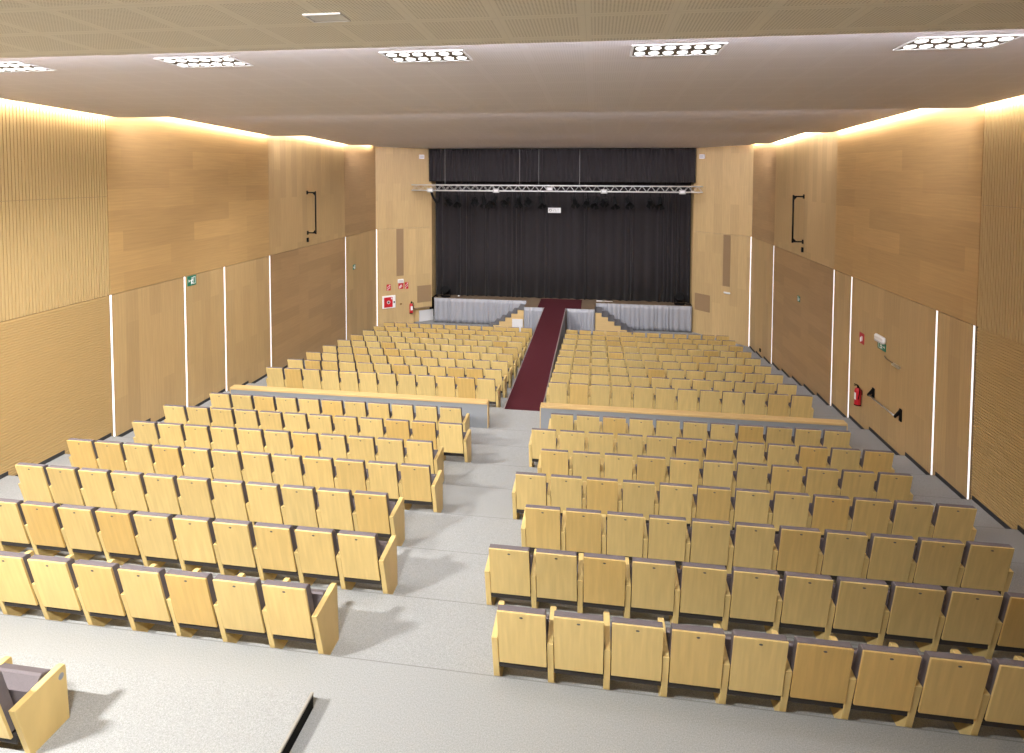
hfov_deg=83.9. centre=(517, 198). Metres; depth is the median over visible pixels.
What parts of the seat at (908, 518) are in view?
panel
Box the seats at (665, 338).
[373,322,735,350]
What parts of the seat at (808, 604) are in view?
seat, seat frame, backrest, panel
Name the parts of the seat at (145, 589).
backrest, seat frame, panel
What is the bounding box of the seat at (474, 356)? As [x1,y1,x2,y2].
[465,352,481,366]
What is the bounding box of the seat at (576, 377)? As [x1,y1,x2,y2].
[572,373,590,389]
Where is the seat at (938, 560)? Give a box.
[912,537,964,593]
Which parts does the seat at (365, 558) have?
backrest, seat frame, seat, panel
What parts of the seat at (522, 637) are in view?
panel, backrest, seat frame, seat, panel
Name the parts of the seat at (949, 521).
panel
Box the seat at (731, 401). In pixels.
[720,391,743,413]
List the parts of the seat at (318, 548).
backrest, seat frame, panel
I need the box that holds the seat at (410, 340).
[407,337,419,348]
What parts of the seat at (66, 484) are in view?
panel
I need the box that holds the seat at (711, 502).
[693,485,733,529]
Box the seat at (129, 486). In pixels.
[110,470,151,512]
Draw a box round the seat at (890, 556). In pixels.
[865,533,916,585]
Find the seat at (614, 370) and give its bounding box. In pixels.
[610,366,627,380]
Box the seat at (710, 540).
[687,518,733,573]
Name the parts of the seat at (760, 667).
seat, seat frame, backrest, panel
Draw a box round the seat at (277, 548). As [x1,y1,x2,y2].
[253,522,316,585]
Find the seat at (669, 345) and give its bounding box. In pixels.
[667,343,680,354]
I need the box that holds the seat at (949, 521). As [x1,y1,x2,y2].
[931,503,976,548]
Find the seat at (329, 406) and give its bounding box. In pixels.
[321,399,345,422]
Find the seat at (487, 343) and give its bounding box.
[479,340,491,352]
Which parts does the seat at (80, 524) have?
backrest, seat frame, panel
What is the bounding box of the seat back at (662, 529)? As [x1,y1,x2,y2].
[648,514,685,542]
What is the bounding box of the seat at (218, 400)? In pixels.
[209,392,233,408]
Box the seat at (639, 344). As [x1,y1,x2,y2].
[637,342,650,352]
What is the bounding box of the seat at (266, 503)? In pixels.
[246,481,294,531]
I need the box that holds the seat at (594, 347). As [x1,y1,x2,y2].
[592,345,607,356]
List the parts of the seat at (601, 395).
panel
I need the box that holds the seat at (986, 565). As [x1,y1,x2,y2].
[960,541,1014,595]
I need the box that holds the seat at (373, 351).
[369,347,384,360]
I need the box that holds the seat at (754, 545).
[730,522,777,569]
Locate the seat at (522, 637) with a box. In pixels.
[491,600,556,682]
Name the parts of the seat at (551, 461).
panel, panel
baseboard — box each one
[0,329,373,478]
[749,345,1023,534]
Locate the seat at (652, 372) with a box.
[647,368,665,384]
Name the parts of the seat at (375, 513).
backrest, seat frame, seat, panel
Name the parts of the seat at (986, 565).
panel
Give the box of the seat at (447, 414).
[440,406,469,431]
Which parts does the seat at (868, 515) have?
panel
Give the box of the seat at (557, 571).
[536,548,583,612]
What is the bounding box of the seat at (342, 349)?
[338,346,354,357]
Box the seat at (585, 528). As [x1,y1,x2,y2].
[566,508,605,555]
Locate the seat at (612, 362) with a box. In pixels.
[609,359,626,372]
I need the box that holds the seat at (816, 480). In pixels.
[802,467,840,502]
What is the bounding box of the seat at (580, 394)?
[570,383,590,404]
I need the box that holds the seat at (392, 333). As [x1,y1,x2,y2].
[389,331,401,341]
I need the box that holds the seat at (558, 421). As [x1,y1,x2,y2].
[548,413,576,438]
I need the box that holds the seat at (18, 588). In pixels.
[0,551,74,620]
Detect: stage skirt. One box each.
[434,298,525,323]
[524,307,542,332]
[567,309,594,334]
[596,303,691,331]
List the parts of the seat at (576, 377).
backrest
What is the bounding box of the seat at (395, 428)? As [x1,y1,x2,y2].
[385,419,412,447]
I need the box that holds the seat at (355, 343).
[352,340,365,352]
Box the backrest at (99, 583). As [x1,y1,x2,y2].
[74,559,125,610]
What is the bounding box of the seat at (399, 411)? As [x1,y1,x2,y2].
[391,403,416,428]
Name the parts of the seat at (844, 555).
seat, seat frame, panel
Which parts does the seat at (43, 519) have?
backrest, seat frame, panel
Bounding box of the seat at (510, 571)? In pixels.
[484,544,538,608]
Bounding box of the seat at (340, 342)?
[337,340,352,351]
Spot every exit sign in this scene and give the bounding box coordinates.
[187,275,195,286]
[877,343,885,351]
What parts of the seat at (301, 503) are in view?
panel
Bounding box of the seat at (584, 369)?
[573,364,590,379]
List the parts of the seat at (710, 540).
seat, panel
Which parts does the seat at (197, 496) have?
panel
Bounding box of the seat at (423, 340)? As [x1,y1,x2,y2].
[421,338,433,349]
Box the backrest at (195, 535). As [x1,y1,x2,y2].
[174,515,216,558]
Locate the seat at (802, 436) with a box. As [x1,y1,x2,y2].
[791,428,822,453]
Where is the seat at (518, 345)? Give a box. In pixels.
[509,341,524,360]
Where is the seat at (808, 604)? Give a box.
[778,571,835,639]
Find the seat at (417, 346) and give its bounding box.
[411,343,425,355]
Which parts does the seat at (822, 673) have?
seat, seat frame, backrest, panel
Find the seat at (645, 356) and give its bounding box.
[642,353,656,366]
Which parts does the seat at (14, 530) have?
backrest, seat frame, panel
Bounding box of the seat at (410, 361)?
[405,356,422,371]
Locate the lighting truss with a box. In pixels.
[412,179,702,192]
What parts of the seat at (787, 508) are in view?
panel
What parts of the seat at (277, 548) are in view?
backrest, seat frame, panel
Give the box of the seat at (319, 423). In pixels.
[308,414,335,440]
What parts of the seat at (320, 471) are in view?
panel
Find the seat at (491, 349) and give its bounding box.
[488,346,502,359]
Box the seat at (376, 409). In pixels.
[368,402,392,426]
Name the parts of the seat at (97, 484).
panel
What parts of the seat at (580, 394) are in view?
panel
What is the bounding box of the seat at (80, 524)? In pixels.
[57,504,130,564]
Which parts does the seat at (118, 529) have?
backrest, seat frame, panel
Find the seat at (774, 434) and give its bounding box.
[763,426,793,451]
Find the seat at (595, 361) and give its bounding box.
[592,358,608,371]
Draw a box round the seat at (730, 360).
[727,357,742,370]
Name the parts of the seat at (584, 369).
backrest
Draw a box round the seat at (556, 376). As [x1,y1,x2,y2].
[550,372,571,390]
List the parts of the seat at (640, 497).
panel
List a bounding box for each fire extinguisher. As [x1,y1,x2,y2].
[409,301,413,313]
[854,383,861,405]
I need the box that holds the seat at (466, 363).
[457,359,474,374]
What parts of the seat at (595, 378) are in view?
backrest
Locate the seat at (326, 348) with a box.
[322,345,338,359]
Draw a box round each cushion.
[0,671,14,731]
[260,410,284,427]
[265,429,292,452]
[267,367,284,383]
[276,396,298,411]
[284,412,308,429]
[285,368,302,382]
[293,431,319,456]
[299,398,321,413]
[304,456,335,484]
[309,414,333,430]
[321,433,347,458]
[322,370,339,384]
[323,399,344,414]
[334,415,358,432]
[336,458,366,488]
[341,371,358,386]
[345,400,367,416]
[349,435,376,459]
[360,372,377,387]
[361,417,384,433]
[368,460,398,489]
[369,402,390,417]
[378,437,404,462]
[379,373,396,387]
[386,419,410,435]
[392,403,414,418]
[407,439,433,463]
[412,420,436,443]
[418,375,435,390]
[439,422,463,450]
[440,406,462,421]
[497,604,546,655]
[532,428,555,430]
[536,548,576,555]
[541,448,567,451]
[551,413,572,415]
[551,474,581,478]
[554,610,603,620]
[560,430,583,432]
[566,508,600,513]
[573,451,599,453]
[577,414,598,416]
[584,552,624,559]
[587,477,617,481]
[589,432,612,434]
[603,416,625,418]
[605,453,632,456]
[607,511,642,516]
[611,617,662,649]
[617,433,642,439]
[622,480,654,507]
[629,418,651,423]
[636,455,664,479]
[646,435,672,451]
[655,419,679,435]
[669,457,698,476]
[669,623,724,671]
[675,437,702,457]
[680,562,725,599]
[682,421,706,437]
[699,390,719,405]
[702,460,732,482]
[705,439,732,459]
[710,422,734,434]
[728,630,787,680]
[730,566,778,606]
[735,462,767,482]
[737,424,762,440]
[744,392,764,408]
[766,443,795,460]
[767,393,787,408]
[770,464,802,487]
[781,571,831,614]
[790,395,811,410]
[790,636,852,689]
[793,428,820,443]
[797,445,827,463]
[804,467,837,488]
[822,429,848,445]
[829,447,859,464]
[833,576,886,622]
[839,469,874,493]
[853,643,919,697]
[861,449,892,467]
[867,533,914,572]
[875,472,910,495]
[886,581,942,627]
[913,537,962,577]
[918,650,988,705]
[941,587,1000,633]
[985,658,1023,713]
[998,592,1023,639]
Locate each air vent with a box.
[396,229,403,275]
[417,285,430,302]
[694,293,709,312]
[723,235,730,286]
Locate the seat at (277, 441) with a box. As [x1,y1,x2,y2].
[264,429,294,460]
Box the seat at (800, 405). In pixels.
[788,395,813,417]
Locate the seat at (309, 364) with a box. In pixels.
[305,360,322,376]
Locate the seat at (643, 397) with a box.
[633,386,654,408]
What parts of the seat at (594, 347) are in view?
backrest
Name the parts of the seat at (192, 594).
backrest, seat frame, panel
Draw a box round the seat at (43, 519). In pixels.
[21,501,93,559]
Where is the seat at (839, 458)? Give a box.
[827,447,861,478]
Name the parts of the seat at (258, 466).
panel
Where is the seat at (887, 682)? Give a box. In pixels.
[850,642,922,727]
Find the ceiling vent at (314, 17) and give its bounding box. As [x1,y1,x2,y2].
[302,12,350,22]
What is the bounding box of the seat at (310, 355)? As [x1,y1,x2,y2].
[306,352,322,364]
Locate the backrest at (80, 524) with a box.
[59,504,101,546]
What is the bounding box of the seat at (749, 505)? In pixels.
[730,488,772,529]
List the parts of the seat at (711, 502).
backrest, panel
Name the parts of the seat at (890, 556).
seat frame, panel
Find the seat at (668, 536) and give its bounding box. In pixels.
[646,514,690,568]
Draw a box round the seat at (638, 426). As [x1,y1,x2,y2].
[628,418,654,443]
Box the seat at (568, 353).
[558,350,575,363]
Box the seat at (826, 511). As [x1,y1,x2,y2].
[809,494,851,537]
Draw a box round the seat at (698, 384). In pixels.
[691,379,710,397]
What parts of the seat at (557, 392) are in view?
panel, panel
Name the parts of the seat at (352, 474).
panel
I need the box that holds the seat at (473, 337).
[471,335,483,345]
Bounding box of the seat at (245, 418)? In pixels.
[234,409,260,428]
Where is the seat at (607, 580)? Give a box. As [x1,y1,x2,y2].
[583,552,630,617]
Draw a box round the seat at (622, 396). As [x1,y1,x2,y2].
[612,385,632,407]
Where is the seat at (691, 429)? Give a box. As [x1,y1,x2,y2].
[681,421,709,447]
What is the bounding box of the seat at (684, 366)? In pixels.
[679,362,696,376]
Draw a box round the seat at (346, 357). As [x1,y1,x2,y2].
[339,353,356,367]
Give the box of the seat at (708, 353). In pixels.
[703,350,717,362]
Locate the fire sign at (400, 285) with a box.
[398,283,402,288]
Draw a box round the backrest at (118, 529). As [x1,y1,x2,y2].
[97,507,139,550]
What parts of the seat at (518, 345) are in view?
backrest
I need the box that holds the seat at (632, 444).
[617,433,645,463]
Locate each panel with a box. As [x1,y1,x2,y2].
[419,309,432,321]
[512,319,522,331]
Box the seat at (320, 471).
[303,456,338,494]
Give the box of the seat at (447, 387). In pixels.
[437,376,457,396]
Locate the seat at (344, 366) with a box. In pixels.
[339,361,358,376]
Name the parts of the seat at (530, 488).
panel, backrest, panel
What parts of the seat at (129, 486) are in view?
panel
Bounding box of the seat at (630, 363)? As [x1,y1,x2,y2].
[626,359,643,373]
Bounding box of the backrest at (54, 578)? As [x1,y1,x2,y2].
[29,554,80,604]
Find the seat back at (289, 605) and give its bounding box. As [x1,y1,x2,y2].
[264,579,313,631]
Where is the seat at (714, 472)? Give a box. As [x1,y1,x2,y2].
[699,460,735,496]
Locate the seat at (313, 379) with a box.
[303,369,323,389]
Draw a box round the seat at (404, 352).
[401,349,416,362]
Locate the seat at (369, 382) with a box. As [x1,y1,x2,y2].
[359,372,379,392]
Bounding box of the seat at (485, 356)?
[482,353,498,366]
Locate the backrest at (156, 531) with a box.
[135,511,177,554]
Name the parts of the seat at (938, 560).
seat frame, panel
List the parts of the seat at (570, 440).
panel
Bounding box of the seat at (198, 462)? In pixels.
[181,447,216,480]
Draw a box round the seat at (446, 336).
[443,333,455,344]
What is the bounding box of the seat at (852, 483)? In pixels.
[837,469,876,505]
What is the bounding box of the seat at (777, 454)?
[764,443,797,473]
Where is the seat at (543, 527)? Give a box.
[521,504,565,550]
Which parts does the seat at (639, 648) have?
seat frame, backrest, panel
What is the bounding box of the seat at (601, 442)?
[588,432,616,461]
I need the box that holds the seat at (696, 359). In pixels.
[692,356,707,369]
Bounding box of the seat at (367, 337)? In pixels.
[365,335,377,346]
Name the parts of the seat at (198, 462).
panel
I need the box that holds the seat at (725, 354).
[720,351,734,363]
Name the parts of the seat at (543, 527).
panel, panel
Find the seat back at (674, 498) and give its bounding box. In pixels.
[658,482,691,514]
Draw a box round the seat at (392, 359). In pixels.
[388,356,405,370]
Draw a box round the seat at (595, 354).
[592,351,607,363]
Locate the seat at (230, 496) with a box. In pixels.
[211,478,253,525]
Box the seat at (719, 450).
[703,439,735,470]
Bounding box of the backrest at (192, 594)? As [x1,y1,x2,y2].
[166,569,216,619]
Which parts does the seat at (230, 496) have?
panel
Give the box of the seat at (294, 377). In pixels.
[284,368,305,388]
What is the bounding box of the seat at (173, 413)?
[163,404,189,425]
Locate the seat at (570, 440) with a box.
[560,430,587,459]
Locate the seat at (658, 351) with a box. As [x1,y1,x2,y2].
[655,348,668,360]
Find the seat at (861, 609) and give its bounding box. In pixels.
[831,576,889,645]
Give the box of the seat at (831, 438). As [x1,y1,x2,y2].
[820,429,850,455]
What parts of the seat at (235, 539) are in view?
backrest, seat frame, panel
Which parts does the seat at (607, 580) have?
seat frame, backrest, panel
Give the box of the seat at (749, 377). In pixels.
[742,373,762,389]
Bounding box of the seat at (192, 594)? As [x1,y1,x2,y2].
[164,569,245,642]
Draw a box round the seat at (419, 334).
[416,332,428,342]
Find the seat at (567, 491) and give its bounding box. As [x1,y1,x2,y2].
[551,474,586,515]
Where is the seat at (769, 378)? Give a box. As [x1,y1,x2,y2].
[762,374,782,390]
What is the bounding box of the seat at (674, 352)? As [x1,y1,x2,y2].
[671,349,685,360]
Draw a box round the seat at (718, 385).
[711,380,731,398]
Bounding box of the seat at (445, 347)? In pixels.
[442,344,455,357]
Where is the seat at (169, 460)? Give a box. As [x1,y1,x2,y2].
[152,444,186,477]
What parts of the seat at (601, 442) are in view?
panel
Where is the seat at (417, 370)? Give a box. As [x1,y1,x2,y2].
[411,365,429,381]
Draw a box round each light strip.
[110,295,114,435]
[184,277,187,406]
[224,267,226,390]
[269,256,271,366]
[345,237,346,339]
[376,229,377,325]
[748,247,750,345]
[771,253,773,363]
[830,270,834,404]
[847,277,851,416]
[931,311,937,474]
[967,325,974,498]
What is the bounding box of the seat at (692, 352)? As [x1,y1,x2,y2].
[687,349,701,361]
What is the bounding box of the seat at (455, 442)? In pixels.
[438,422,470,462]
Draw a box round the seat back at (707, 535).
[690,518,729,552]
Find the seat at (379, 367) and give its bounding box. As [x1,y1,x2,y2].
[375,363,392,379]
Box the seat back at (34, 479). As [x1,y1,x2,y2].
[17,462,52,497]
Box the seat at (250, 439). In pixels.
[237,428,267,452]
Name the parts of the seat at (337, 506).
panel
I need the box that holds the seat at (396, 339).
[393,336,405,347]
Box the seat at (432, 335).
[430,333,441,343]
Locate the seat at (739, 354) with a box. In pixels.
[736,351,751,364]
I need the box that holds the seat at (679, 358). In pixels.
[674,355,690,368]
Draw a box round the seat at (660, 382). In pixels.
[650,377,670,394]
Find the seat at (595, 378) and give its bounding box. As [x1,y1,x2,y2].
[591,374,610,390]
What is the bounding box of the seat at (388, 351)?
[385,348,400,361]
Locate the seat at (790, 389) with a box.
[774,383,796,401]
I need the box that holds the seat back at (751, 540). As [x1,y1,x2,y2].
[733,522,774,557]
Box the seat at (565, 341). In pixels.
[561,338,576,348]
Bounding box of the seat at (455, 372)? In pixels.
[448,367,466,383]
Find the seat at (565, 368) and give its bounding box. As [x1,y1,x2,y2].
[553,364,572,381]
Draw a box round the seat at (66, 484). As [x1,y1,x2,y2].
[46,465,87,505]
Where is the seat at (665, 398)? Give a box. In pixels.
[654,387,676,409]
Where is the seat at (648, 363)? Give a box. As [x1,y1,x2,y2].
[644,360,660,374]
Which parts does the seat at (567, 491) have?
panel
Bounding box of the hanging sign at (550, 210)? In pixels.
[548,190,560,212]
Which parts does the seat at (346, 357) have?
backrest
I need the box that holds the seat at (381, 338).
[378,336,391,347]
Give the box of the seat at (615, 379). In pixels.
[611,375,629,390]
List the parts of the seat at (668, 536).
seat frame, backrest, panel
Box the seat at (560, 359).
[556,356,574,369]
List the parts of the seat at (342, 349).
backrest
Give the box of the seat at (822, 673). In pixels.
[787,636,855,719]
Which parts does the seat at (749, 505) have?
panel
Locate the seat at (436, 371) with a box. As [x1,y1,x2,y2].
[429,366,447,382]
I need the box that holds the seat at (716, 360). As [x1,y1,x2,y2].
[710,356,725,370]
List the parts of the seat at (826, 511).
panel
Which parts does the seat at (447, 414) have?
backrest, panel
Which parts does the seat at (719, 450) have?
backrest, panel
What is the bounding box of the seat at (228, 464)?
[211,449,246,483]
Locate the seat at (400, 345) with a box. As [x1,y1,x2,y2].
[396,342,410,354]
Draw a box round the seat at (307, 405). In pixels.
[298,398,322,421]
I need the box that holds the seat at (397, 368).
[393,364,411,380]
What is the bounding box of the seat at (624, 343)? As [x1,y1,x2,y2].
[622,341,635,351]
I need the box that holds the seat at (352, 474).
[335,458,370,497]
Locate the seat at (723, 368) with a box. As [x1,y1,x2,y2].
[715,364,733,378]
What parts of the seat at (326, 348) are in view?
backrest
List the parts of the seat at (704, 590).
seat, seat frame, backrest, panel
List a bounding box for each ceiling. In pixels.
[0,0,1023,57]
[0,29,1023,117]
[172,109,916,135]
[308,133,802,144]
[371,144,751,148]
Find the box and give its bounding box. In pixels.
[601,189,606,193]
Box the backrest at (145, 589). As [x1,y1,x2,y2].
[120,564,170,615]
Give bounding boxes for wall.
[0,98,375,475]
[230,385,847,437]
[375,146,435,325]
[690,144,753,346]
[750,95,1023,528]
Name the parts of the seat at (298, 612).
backrest, seat frame, seat, panel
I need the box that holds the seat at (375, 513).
[354,490,404,545]
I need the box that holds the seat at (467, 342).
[464,339,477,351]
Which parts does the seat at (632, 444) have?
panel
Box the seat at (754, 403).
[742,392,766,414]
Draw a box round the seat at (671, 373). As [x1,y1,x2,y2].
[665,369,684,385]
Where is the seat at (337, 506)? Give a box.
[317,487,359,532]
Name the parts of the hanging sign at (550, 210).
plate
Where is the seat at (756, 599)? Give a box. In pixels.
[726,566,782,633]
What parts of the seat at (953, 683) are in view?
seat, seat frame, backrest, panel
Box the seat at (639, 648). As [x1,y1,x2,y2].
[610,617,669,696]
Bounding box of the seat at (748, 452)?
[733,441,766,470]
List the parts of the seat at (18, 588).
backrest, seat frame, panel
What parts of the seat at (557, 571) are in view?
backrest, seat frame, panel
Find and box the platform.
[0,650,313,752]
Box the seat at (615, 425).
[603,416,628,445]
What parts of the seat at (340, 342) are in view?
backrest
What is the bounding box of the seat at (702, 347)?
[698,344,711,355]
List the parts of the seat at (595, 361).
backrest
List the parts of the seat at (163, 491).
panel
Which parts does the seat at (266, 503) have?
backrest, panel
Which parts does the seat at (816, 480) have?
panel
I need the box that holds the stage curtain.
[436,181,690,302]
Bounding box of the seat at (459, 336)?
[457,334,469,344]
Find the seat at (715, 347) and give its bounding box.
[713,345,726,356]
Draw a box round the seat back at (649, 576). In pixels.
[631,557,674,593]
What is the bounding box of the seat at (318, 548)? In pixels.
[295,526,355,589]
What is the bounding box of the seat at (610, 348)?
[608,346,622,357]
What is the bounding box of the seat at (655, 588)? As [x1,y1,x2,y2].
[630,557,679,623]
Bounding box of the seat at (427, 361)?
[422,357,439,372]
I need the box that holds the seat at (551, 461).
[537,448,572,482]
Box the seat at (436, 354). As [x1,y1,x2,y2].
[433,350,447,364]
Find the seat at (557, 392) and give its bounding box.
[546,382,569,403]
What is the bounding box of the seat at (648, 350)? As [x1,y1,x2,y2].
[639,347,653,359]
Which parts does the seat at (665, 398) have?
panel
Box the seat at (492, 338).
[485,335,497,346]
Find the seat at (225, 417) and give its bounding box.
[210,407,237,428]
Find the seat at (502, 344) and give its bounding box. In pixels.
[494,341,506,353]
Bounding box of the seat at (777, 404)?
[765,393,790,416]
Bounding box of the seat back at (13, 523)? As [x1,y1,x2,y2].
[0,498,29,539]
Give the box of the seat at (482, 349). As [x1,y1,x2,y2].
[473,346,486,358]
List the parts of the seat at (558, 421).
panel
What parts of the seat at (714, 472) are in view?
backrest, panel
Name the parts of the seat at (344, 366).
backrest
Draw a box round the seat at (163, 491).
[143,473,184,517]
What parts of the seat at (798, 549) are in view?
seat, seat frame, panel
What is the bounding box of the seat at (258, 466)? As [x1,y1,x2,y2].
[241,451,276,482]
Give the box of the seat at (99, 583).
[72,559,157,631]
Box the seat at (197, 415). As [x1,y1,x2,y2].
[186,406,212,426]
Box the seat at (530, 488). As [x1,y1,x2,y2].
[512,471,550,518]
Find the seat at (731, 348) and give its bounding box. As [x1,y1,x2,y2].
[729,345,742,356]
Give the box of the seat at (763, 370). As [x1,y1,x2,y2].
[752,365,770,380]
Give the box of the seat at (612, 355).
[608,352,623,363]
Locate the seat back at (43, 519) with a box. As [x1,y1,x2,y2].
[23,501,64,541]
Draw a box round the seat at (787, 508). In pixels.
[769,491,811,533]
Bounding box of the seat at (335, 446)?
[320,433,350,465]
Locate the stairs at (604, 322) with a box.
[595,307,632,336]
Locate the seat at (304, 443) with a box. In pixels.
[292,431,322,463]
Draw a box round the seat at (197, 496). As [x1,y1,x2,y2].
[177,476,218,520]
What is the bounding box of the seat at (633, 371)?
[628,367,646,383]
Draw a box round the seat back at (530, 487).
[516,471,546,505]
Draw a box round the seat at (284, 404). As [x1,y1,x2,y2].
[276,396,299,418]
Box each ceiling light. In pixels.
[0,62,56,72]
[154,56,253,67]
[379,49,472,62]
[630,42,727,56]
[893,34,1023,50]
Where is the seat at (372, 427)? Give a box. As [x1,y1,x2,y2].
[359,417,386,444]
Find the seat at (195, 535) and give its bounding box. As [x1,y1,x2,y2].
[172,515,239,575]
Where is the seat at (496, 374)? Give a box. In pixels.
[485,369,506,397]
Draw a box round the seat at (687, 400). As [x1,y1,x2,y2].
[676,389,698,410]
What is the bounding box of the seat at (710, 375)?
[703,371,722,387]
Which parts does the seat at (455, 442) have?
backrest, seat frame, panel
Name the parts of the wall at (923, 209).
panel, panel, panel, panel, panel, panel, panel, panel, ribbed panel, ribbed panel, ribbed panel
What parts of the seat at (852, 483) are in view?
panel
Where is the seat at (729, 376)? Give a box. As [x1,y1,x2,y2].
[723,372,742,388]
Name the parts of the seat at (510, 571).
panel, backrest, seat frame, seat, panel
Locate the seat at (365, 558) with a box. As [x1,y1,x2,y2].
[337,530,397,593]
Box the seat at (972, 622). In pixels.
[939,587,1002,658]
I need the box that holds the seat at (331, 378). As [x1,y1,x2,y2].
[321,370,342,390]
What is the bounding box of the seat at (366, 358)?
[355,354,371,368]
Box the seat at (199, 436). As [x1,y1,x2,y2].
[184,424,213,450]
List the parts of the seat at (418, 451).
backrest, panel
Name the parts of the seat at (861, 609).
seat, seat frame, panel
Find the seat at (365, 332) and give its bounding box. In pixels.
[363,330,374,340]
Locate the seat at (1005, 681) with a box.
[981,655,1023,738]
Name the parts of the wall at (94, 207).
ribbed panel, ribbed panel, ribbed panel, panel, panel, panel, panel, panel, panel, panel, panel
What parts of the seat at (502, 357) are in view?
backrest, panel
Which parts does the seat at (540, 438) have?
panel, backrest, panel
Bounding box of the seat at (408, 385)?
[398,374,418,394]
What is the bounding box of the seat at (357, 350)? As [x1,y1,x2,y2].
[353,347,369,360]
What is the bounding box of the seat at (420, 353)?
[417,350,432,363]
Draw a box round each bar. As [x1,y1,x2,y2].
[306,191,316,234]
[791,194,804,243]
[867,387,901,421]
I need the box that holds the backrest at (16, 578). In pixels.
[0,551,37,599]
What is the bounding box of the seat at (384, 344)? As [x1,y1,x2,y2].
[381,342,396,353]
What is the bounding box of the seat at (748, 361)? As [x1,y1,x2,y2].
[744,358,760,371]
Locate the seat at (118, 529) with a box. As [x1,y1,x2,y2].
[95,507,165,567]
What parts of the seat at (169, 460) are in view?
panel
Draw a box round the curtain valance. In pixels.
[429,148,695,182]
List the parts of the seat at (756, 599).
seat, seat frame, backrest, panel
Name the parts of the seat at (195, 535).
backrest, seat frame, panel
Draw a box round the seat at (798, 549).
[774,525,822,574]
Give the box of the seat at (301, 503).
[281,484,322,528]
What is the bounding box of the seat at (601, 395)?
[591,384,611,405]
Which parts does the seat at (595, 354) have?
backrest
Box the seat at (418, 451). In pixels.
[406,439,443,481]
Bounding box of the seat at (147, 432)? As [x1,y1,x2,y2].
[132,420,161,445]
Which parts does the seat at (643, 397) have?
panel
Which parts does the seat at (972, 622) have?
seat frame, panel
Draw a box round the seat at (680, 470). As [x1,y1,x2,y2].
[667,457,701,493]
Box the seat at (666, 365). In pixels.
[661,361,678,375]
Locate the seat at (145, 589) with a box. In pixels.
[118,564,200,636]
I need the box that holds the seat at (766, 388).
[753,382,774,400]
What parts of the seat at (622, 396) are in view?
panel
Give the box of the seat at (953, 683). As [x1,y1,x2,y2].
[915,649,990,735]
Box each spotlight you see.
[434,286,449,297]
[444,191,452,206]
[453,191,461,207]
[470,191,479,206]
[480,191,488,207]
[488,193,497,207]
[500,192,509,207]
[514,192,522,207]
[524,192,532,206]
[538,192,546,208]
[571,192,579,208]
[582,192,590,208]
[591,192,599,209]
[599,194,608,207]
[611,192,619,209]
[625,193,634,209]
[646,193,655,208]
[655,193,663,209]
[674,293,691,305]
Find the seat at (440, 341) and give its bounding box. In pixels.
[435,338,448,349]
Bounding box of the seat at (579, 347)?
[577,344,591,355]
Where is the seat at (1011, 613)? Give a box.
[994,592,1023,655]
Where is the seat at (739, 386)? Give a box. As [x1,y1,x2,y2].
[732,381,753,399]
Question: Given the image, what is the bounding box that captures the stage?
[434,294,690,333]
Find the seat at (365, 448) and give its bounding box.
[348,435,378,468]
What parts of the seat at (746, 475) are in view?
panel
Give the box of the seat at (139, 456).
[123,442,157,474]
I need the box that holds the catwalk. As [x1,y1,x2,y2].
[503,307,565,410]
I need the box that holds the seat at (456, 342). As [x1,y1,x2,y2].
[450,339,462,350]
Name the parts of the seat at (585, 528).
panel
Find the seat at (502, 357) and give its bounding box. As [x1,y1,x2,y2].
[498,353,516,378]
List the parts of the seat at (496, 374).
backrest, panel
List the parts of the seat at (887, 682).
seat, seat frame, backrest, panel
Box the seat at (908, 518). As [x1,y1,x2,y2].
[889,500,933,545]
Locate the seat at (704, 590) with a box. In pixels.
[677,562,730,630]
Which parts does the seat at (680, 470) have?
panel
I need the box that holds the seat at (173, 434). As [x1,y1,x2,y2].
[157,422,187,447]
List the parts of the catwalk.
edge trim, edge trim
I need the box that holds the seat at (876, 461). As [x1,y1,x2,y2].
[859,449,894,480]
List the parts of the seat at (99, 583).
backrest, seat frame, panel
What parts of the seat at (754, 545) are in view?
seat, panel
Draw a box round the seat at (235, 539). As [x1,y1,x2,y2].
[212,518,277,580]
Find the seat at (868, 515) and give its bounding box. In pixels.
[849,497,892,541]
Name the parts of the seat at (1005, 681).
seat frame, backrest, panel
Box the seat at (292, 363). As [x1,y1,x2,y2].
[287,359,305,375]
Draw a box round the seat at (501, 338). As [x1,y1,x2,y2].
[499,336,511,346]
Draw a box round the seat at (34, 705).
[0,656,69,752]
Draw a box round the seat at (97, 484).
[78,468,119,509]
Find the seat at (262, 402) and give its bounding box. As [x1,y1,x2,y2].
[253,395,277,413]
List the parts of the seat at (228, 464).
panel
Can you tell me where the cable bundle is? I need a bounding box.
[430,191,440,202]
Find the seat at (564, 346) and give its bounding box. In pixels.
[560,344,576,354]
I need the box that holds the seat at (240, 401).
[231,394,255,409]
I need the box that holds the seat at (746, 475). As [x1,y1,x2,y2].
[733,462,769,491]
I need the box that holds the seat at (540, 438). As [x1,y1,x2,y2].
[529,428,559,466]
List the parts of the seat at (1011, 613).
seat frame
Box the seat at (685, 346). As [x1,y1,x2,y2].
[682,343,695,354]
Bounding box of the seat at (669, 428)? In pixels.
[654,419,681,445]
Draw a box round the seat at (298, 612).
[262,579,338,654]
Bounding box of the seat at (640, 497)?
[622,480,658,522]
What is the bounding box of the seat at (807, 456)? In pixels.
[795,445,829,475]
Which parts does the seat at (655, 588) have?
seat, seat frame, backrest, panel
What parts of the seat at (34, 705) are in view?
panel, backrest, seat frame, seat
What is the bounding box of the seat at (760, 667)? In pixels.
[725,629,791,711]
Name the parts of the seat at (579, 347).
backrest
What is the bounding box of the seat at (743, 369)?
[733,364,751,379]
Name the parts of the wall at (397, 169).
panel, panel, panel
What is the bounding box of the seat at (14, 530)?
[0,498,60,555]
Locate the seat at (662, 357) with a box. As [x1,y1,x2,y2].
[658,354,673,367]
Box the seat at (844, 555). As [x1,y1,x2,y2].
[819,529,869,579]

